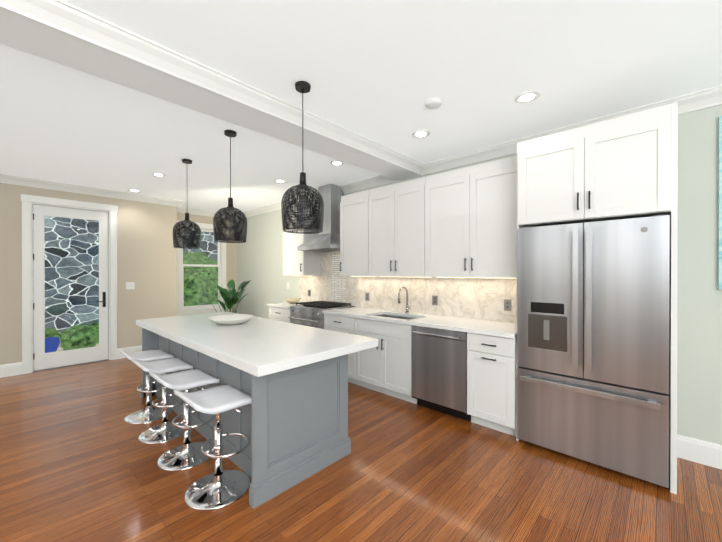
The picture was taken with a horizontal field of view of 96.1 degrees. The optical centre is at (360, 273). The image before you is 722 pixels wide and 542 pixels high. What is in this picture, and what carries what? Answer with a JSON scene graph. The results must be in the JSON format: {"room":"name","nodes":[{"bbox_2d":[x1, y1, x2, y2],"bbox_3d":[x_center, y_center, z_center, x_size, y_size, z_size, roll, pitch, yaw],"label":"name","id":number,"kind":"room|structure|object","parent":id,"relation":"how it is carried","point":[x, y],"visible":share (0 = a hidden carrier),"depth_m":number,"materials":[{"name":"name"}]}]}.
{"room":"kitchen","nodes":[
{"label":"kitchen","id":0,"kind":"room"},
{"bbox_2d":[0,183,179,364],"bbox_3d":[-5.175,0.038,4.099,0.140,2.720,5.150,0,0,43],"label":"wall","id":1,"kind":"structure","parent":0,"point":[146,257],"depth_m":5.38,"materials":[{"name":"beige paint"}]},
{"bbox_2d":[0,362,21,377],"bbox_3d":[-5.780,1.315,3.341,0.016,0.170,3.170,0,0,43],"label":"baseboard","id":2,"kind":"structure","parent":1,"relation":"attached to","point":[12,369],"depth_m":4.42,"materials":[{"name":"white wood"}]},
{"bbox_2d":[21,194,117,373],"bbox_3d":[-4.381,0.148,4.933,0.163,2.495,1.090,0,0,43],"label":"door frame","id":3,"kind":"structure","parent":1,"relation":"attached to","point":[28,201],"depth_m":4.63,"materials":[{"name":"white wood"}]},
{"bbox_2d":[33,204,107,370],"bbox_3d":[-4.354,0.200,4.904,0.103,2.360,0.850,0,0,43],"label":"entry door","id":4,"kind":"structure","parent":1,"relation":"in","point":[42,359],"depth_m":4.85,"materials":[{"name":"white"}]},
{"bbox_2d":[0,174,183,207],"bbox_3d":[-5.062,-1.269,4.047,0.092,0.105,5.252,0,0,43],"label":"crown molding","id":5,"kind":"structure","parent":1,"relation":"attached to","point":[4,178],"depth_m":4.95,"materials":[{"name":"white"}]},
{"bbox_2d":[117,345,141,358],"bbox_3d":[-3.659,1.309,5.612,0.016,0.170,0.906,0,0,43],"label":"baseboard","id":6,"kind":"structure","parent":1,"relation":"attached to","point":[135,348],"depth_m":5.39,"materials":[{"name":"white wood"}]},
{"bbox_2d":[126,282,134,288],"bbox_3d":[-3.847,0.205,5.412,0.010,0.120,0.120,0,0,43],"label":"light switch","id":7,"kind":"object","parent":1,"relation":"attached to","point":[130,285],"visible":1,"depth_m":5.41,"materials":[{"name":"white plastic"}]},
{"bbox_2d":[180,213,235,312],"bbox_3d":[-3.434,0.031,6.873,0.140,2.720,1.560,0,0,43],"label":"wall","id":8,"kind":"structure","parent":0,"point":[230,247],"depth_m":7.27,"materials":[{"name":"beige paint"}]},
{"bbox_2d":[180,208,217,216],"bbox_3d":[-3.335,-1.276,6.805,0.092,0.105,1.320,0,0,43],"label":"crown molding","id":9,"kind":"structure","parent":8,"relation":"attached to","point":[182,210],"depth_m":6.74,"materials":[{"name":"white"}]},
{"bbox_2d":[177,221,226,315],"bbox_3d":[-3.383,-0.089,6.886,0.195,1.940,1.070,0,0,43],"label":"double-hung window","id":10,"kind":"structure","parent":8,"relation":"in","point":[218,265],"depth_m":6.88,"materials":[{"name":"white"}]},
{"bbox_2d":[0,358,721,541],"bbox_3d":[-1.218,1.435,1.380,10.880,0.060,6.870,0,0,43],"label":"floor","id":11,"kind":"structure","parent":0,"point":[78,460],"depth_m":2.13,"materials":[{"name":"brown wood"}]},
{"bbox_2d":[119,349,173,423],"bbox_3d":[-2.101,1.071,3.204,0.394,0.658,0.402,0,0,43],"label":"stool","id":12,"kind":"object","parent":11,"relation":"on","point":[148,413],"visible":0.79,"depth_m":3.17,"materials":[{"name":"silver metal"}]},
{"bbox_2d":[152,332,167,399],"bbox_3d":[-1.882,0.992,3.751,0.673,0.814,0.689,0,0,43],"label":"base cabinet","id":13,"kind":"object","parent":11,"relation":"on","point":[158,341],"depth_m":3.69,"materials":[{"name":"grey wood"}]},
{"bbox_2d":[132,358,192,443],"bbox_3d":[-1.728,1.072,2.856,0.394,0.658,0.402,0,0,43],"label":"stool","id":14,"kind":"object","parent":11,"relation":"on","point":[165,430],"visible":0.81,"depth_m":2.81,"materials":[{"name":"silver metal"}]},
{"bbox_2d":[168,339,191,425],"bbox_3d":[-1.462,0.993,3.358,0.737,0.814,0.689,0,0,43],"label":"base cabinet","id":15,"kind":"object","parent":11,"relation":"on","point":[180,351],"depth_m":3.23,"materials":[{"name":"grey wood"}]},
{"bbox_2d":[149,369,219,470],"bbox_3d":[-1.340,1.073,2.494,0.394,0.658,0.402,0,0,43],"label":"stool","id":16,"kind":"object","parent":11,"relation":"on","point":[187,454],"visible":0.83,"depth_m":2.46,"materials":[{"name":"silver metal"}]},
{"bbox_2d":[192,349,219,444],"bbox_3d":[-1.018,0.994,2.944,0.738,0.814,0.689,0,0,43],"label":"base cabinet","id":17,"kind":"object","parent":11,"relation":"on","point":[203,362],"depth_m":2.78,"materials":[{"name":"grey wood"}]},
{"bbox_2d":[174,385,251,510],"bbox_3d":[-0.931,1.074,2.112,0.394,0.658,0.402,0,0,43],"label":"stool","id":18,"kind":"object","parent":11,"relation":"on","point":[218,487],"visible":1,"depth_m":2.08,"materials":[{"name":"silver metal"}]},
{"bbox_2d":[198,279,250,312],"bbox_3d":[-2.576,0.755,6.216,1.237,1.275,0.752,0,0,43],"label":"potted plant","id":19,"kind":"object","parent":11,"relation":"on","point":[231,297],"visible":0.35,"depth_m":6.25,"materials":[{"name":"green plant"}]},
{"bbox_2d":[269,307,291,322],"bbox_3d":[-1.087,0.965,5.316,0.618,0.860,0.652,0,0,43],"label":"base cabinet","id":20,"kind":"object","parent":11,"relation":"on","point":[280,314],"visible":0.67,"depth_m":5.09,"materials":[{"name":"white wood"}]},
{"bbox_2d":[267,301,301,308],"bbox_3d":[-1.093,0.514,5.327,0.643,0.038,0.643,0,0,43],"label":"countertop","id":21,"kind":"structure","parent":20,"relation":"on","point":[286,305],"depth_m":5.18,"materials":[{"name":"stone"}]},
{"bbox_2d":[285,298,300,303],"bbox_3d":[-1.125,0.454,5.361,0.270,0.080,0.270,0,0,43],"label":"bowl","id":22,"kind":"object","parent":21,"relation":"on","point":[292,300],"visible":1,"depth_m":5.29,"materials":[{"name":"beige wood"}]},
{"bbox_2d":[220,354,347,495],"bbox_3d":[-0.597,0.995,2.551,0.672,0.814,0.689,0,0,43],"label":"base cabinet","id":23,"kind":"object","parent":11,"relation":"on","point":[292,424],"depth_m":2.25,"materials":[{"name":"grey wood"}]},
{"bbox_2d":[136,312,377,376],"bbox_3d":[-1.201,0.556,3.140,2.680,0.060,1.060,0,0,43],"label":"countertop","id":24,"kind":"structure","parent":23,"relation":"on","point":[257,346],"depth_m":2.55,"materials":[{"name":"stone"}]},
{"bbox_2d":[208,314,253,324],"bbox_3d":[-1.355,0.490,3.400,0.444,0.068,0.444,0,0,43],"label":"bowl","id":25,"kind":"object","parent":24,"relation":"on","point":[232,319],"visible":1,"depth_m":3.44,"materials":[{"name":"white ceramic"}]},
{"bbox_2d":[288,301,354,328],"bbox_3d":[-0.602,0.920,4.823,0.752,0.953,0.691,0,0,43],"label":"range","id":26,"kind":"object","parent":11,"relation":"on","point":[310,314],"visible":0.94,"depth_m":4.63,"materials":[{"name":"silver metal"}]},
{"bbox_2d":[324,314,359,385],"bbox_3d":[-0.090,0.967,4.386,0.581,0.860,0.652,0,0,43],"label":"base cabinet","id":27,"kind":"object","parent":11,"relation":"on","point":[343,324],"visible":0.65,"depth_m":4.09,"materials":[{"name":"white wood"}]},
{"bbox_2d":[355,318,416,403],"bbox_3d":[0.427,0.969,3.903,0.826,0.860,0.651,0,0,43],"label":"base cabinet","id":28,"kind":"object","parent":11,"relation":"on","point":[384,366],"visible":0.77,"depth_m":3.65,"materials":[{"name":"white wood"}]},
{"bbox_2d":[322,307,515,338],"bbox_3d":[0.594,0.625,3.752,2.445,0.252,0.643,0,0,43],"label":"countertop","id":29,"kind":"structure","parent":28,"relation":"on","point":[491,328],"depth_m":3.45,"materials":[{"name":"stone"}]},
{"bbox_2d":[398,287,410,312],"bbox_3d":[0.539,0.329,3.996,0.095,0.337,0.214,0,0,43],"label":"faucet","id":30,"kind":"object","parent":29,"relation":"on","point":[407,305],"visible":1,"depth_m":4.04,"materials":[{"name":"silver metal"}]},
{"bbox_2d":[412,325,470,420],"bbox_3d":[0.942,0.971,3.403,0.601,0.858,0.679,0,0,43],"label":"dishwasher","id":31,"kind":"object","parent":11,"relation":"on","point":[439,370],"visible":0.73,"depth_m":3.17,"materials":[{"name":"silver metal"}]},
{"bbox_2d":[467,333,515,436],"bbox_3d":[1.329,0.971,3.061,0.424,0.860,0.652,0,0,43],"label":"base cabinet","id":32,"kind":"object","parent":11,"relation":"on","point":[491,382],"visible":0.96,"depth_m":2.85,"materials":[{"name":"white wood"}]},
{"bbox_2d":[517,215,669,487],"bbox_3d":[1.807,0.510,2.563,0.905,1.785,0.685,0,0,43],"label":"fridge","id":33,"kind":"object","parent":11,"relation":"on","point":[593,342],"visible":1,"depth_m":2.29,"materials":[{"name":"silver metal"}]},
{"bbox_2d":[516,102,677,493],"bbox_3d":[1.838,0.157,2.584,0.964,2.490,0.651,0,0,43],"label":"enclosure","id":34,"kind":"object","parent":11,"relation":"on","point":[623,167],"visible":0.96,"depth_m":2.28,"materials":[{"name":"white wood"}]},
{"bbox_2d":[0,0,721,212],"bbox_3d":[-1.218,-1.355,1.373,10.880,0.080,6.870,0,0,43],"label":"ceiling","id":35,"kind":"structure","parent":0,"point":[381,72],"depth_m":2.23,"materials":[{"name":"white paint"}]},
{"bbox_2d":[151,173,165,176],"bbox_3d":[-2.710,-1.318,4.347,0.170,0.008,0.170,0,0,43],"label":"recessed light","id":36,"kind":"object","parent":35,"relation":"in","point":[158,174],"visible":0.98,"depth_m":4.32,"materials":[{"name":"white"}]},
{"bbox_2d":[172,159,200,248],"bbox_3d":[-2.030,-0.809,3.788,0.296,1.022,0.296,0,0,43],"label":"pendant light","id":37,"kind":"object","parent":35,"relation":"hanging from","point":[185,237],"visible":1,"depth_m":3.72,"materials":[{"name":"black metal"}]},
{"bbox_2d":[0,8,420,180],"bbox_3d":[-1.628,-1.266,1.755,0.360,0.100,6.589,0,0,43],"label":"ceiling beam","id":38,"kind":"structure","parent":35,"relation":"attached to","point":[24,34],"depth_m":2.10,"materials":[{"name":"white"}]},
{"bbox_2d":[0,0,423,175],"bbox_3d":[-1.462,-1.262,1.601,0.092,0.105,6.590,0,0,43],"label":"crown molding","id":39,"kind":"structure","parent":38,"relation":"attached to","point":[74,21],"depth_m":1.98,"materials":[{"name":"white wood"}]},
{"bbox_2d":[213,130,246,242],"bbox_3d":[-1.218,-0.807,3.030,0.296,1.022,0.296,0,0,43],"label":"pendant light","id":40,"kind":"object","parent":35,"relation":"hanging from","point":[229,215],"visible":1,"depth_m":2.96,"materials":[{"name":"black metal"}]},
{"bbox_2d":[274,179,285,182],"bbox_3d":[-1.157,-1.319,4.648,0.170,0.008,0.170,0,0,43],"label":"recessed light","id":41,"kind":"object","parent":35,"relation":"in","point":[279,181],"visible":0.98,"depth_m":4.65,"materials":[{"name":"white plastic"}]},
{"bbox_2d":[281,81,323,233],"bbox_3d":[-0.407,-0.805,2.273,0.296,1.022,0.296,0,0,43],"label":"pendant light","id":42,"kind":"object","parent":35,"relation":"hanging from","point":[302,189],"visible":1,"depth_m":2.19,"materials":[{"name":"black metal"}]},
{"bbox_2d":[330,161,343,165],"bbox_3d":[-0.289,-1.317,3.878,0.170,0.008,0.170,0,0,43],"label":"recessed light","id":43,"kind":"object","parent":35,"relation":"in","point":[336,163],"visible":1,"depth_m":3.88,"materials":[{"name":"white"}]},
{"bbox_2d":[412,130,429,137],"bbox_3d":[0.567,-1.315,3.065,0.170,0.008,0.170,0,0,43],"label":"recessed light","id":44,"kind":"object","parent":35,"relation":"in","point":[421,134],"visible":1,"depth_m":3.06,"materials":[{"name":"white"}]},
{"bbox_2d":[425,98,441,108],"bbox_3d":[0.558,-1.302,2.499,0.130,0.032,0.130,0,0,43],"label":"smoke detector","id":45,"kind":"object","parent":35,"relation":"attached to","point":[433,103],"visible":1,"depth_m":2.47,"materials":[{"name":"white plastic"}]},
{"bbox_2d":[515,91,539,103],"bbox_3d":[1.240,-1.313,2.423,0.170,0.008,0.170,0,0,43],"label":"recessed light","id":46,"kind":"object","parent":35,"relation":"in","point":[525,97],"visible":1,"depth_m":2.42,"materials":[{"name":"white plastic"}]},
{"bbox_2d":[236,105,721,444],"bbox_3d":[1.078,0.039,3.836,10.880,2.720,0.140,0,0,43],"label":"wall","id":47,"kind":"structure","parent":0,"point":[259,260],"depth_m":2.43,"materials":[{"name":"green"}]},
{"bbox_2d":[283,206,319,275],"bbox_3d":[-1.009,-0.520,5.425,0.578,1.126,0.381,0,0,43],"label":"upper cabinet","id":48,"kind":"object","parent":47,"relation":"attached to","point":[296,262],"visible":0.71,"depth_m":5.27,"materials":[{"name":"white wood"}]},
{"bbox_2d":[241,175,396,217],"bbox_3d":[-1.208,-1.273,5.809,4.560,0.105,0.092,0,0,43],"label":"crown molding","id":49,"kind":"structure","parent":47,"relation":"attached to","point":[380,180],"depth_m":4.79,"materials":[{"name":"white"}]},
{"bbox_2d":[297,184,343,251],"bbox_3d":[-0.534,-0.836,4.891,0.752,0.972,0.484,0,0,43],"label":"range hood","id":50,"kind":"object","parent":47,"relation":"attached to","point":[327,239],"visible":0.67,"depth_m":4.83,"materials":[{"name":"metal"}]},
{"bbox_2d":[330,252,347,302],"bbox_3d":[-0.346,0.066,5.043,0.390,0.800,0.012,0,0,43],"label":"backsplash","id":51,"kind":"structure","parent":47,"relation":"attached to","point":[338,288],"depth_m":5.06,"materials":[{"name":"tile"}]},
{"bbox_2d":[340,190,375,276],"bbox_3d":[0.005,-0.518,4.477,0.531,1.126,0.381,0,0,43],"label":"upper cabinet","id":52,"kind":"object","parent":47,"relation":"attached to","point":[354,234],"visible":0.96,"depth_m":4.36,"materials":[{"name":"white wood"}]},
{"bbox_2d":[369,177,425,276],"bbox_3d":[0.508,-0.517,4.008,0.836,1.126,0.381,0,0,43],"label":"upper cabinet","id":53,"kind":"object","parent":47,"relation":"attached to","point":[397,230],"visible":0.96,"depth_m":3.85,"materials":[{"name":"white wood"}]},
{"bbox_2d":[299,251,515,322],"bbox_3d":[0.304,-0.288,4.452,3.827,1.569,0.012,0,0,43],"label":"backsplash","id":54,"kind":"structure","parent":47,"relation":"attached to","point":[478,298],"depth_m":3.98,"materials":[{"name":"stone"}]},
{"bbox_2d":[365,292,368,300],"bbox_3d":[0.090,0.332,4.639,0.072,0.116,0.008,0,0,43],"label":"electrical outlet","id":55,"kind":"object","parent":54,"relation":"attached to","point":[366,296],"visible":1,"depth_m":4.64,"materials":[{"name":"grey plastic"}]},
{"bbox_2d":[432,295,437,304],"bbox_3d":[0.886,0.324,3.896,0.072,0.116,0.008,0,0,43],"label":"electrical outlet","id":56,"kind":"object","parent":54,"relation":"attached to","point":[434,300],"visible":1,"depth_m":3.89,"materials":[{"name":"grey plastic"}]},
{"bbox_2d":[504,299,510,310],"bbox_3d":[1.500,0.325,3.322,0.072,0.116,0.008,0,0,43],"label":"electrical outlet","id":57,"kind":"object","parent":54,"relation":"attached to","point":[507,305],"visible":1,"depth_m":3.32,"materials":[{"name":"grey plastic"}]},
{"bbox_2d":[425,156,516,277],"bbox_3d":[1.196,-0.515,3.366,1.039,1.126,0.381,0,0,43],"label":"upper cabinet","id":58,"kind":"object","parent":47,"relation":"attached to","point":[470,221],"visible":0.83,"depth_m":3.23,"materials":[{"name":"white wood"}]},
{"bbox_2d":[424,85,721,174],"bbox_3d":[2.789,-1.264,2.075,5.460,0.105,0.093,0,0,43],"label":"crown molding","id":59,"kind":"structure","parent":47,"relation":"attached to","point":[710,97],"depth_m":2.92,"materials":[{"name":"white wood"}]},
{"bbox_2d":[677,434,721,469],"bbox_3d":[3.643,1.320,1.338,3.375,0.170,0.016,0,0,43],"label":"baseboard","id":60,"kind":"structure","parent":47,"relation":"attached to","point":[700,451],"depth_m":2.40,"materials":[{"name":"white wood"}]},
{"bbox_2d":[718,116,721,288],"bbox_3d":[3.014,-0.501,1.904,1.235,1.230,0.039,0,0,43],"label":"canvas art","id":61,"kind":"object","parent":47,"relation":"attached to","point":[720,206],"visible":0.98,"depth_m":2.31},
{"label":"outside","id":62,"kind":"structure","parent":0,"visible":0},
{"bbox_2d":[43,216,217,352],"bbox_3d":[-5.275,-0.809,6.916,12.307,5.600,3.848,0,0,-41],"label":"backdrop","id":63,"kind":"structure","parent":62,"point":[94,248],"depth_m":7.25,"materials":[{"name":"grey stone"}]}
]}

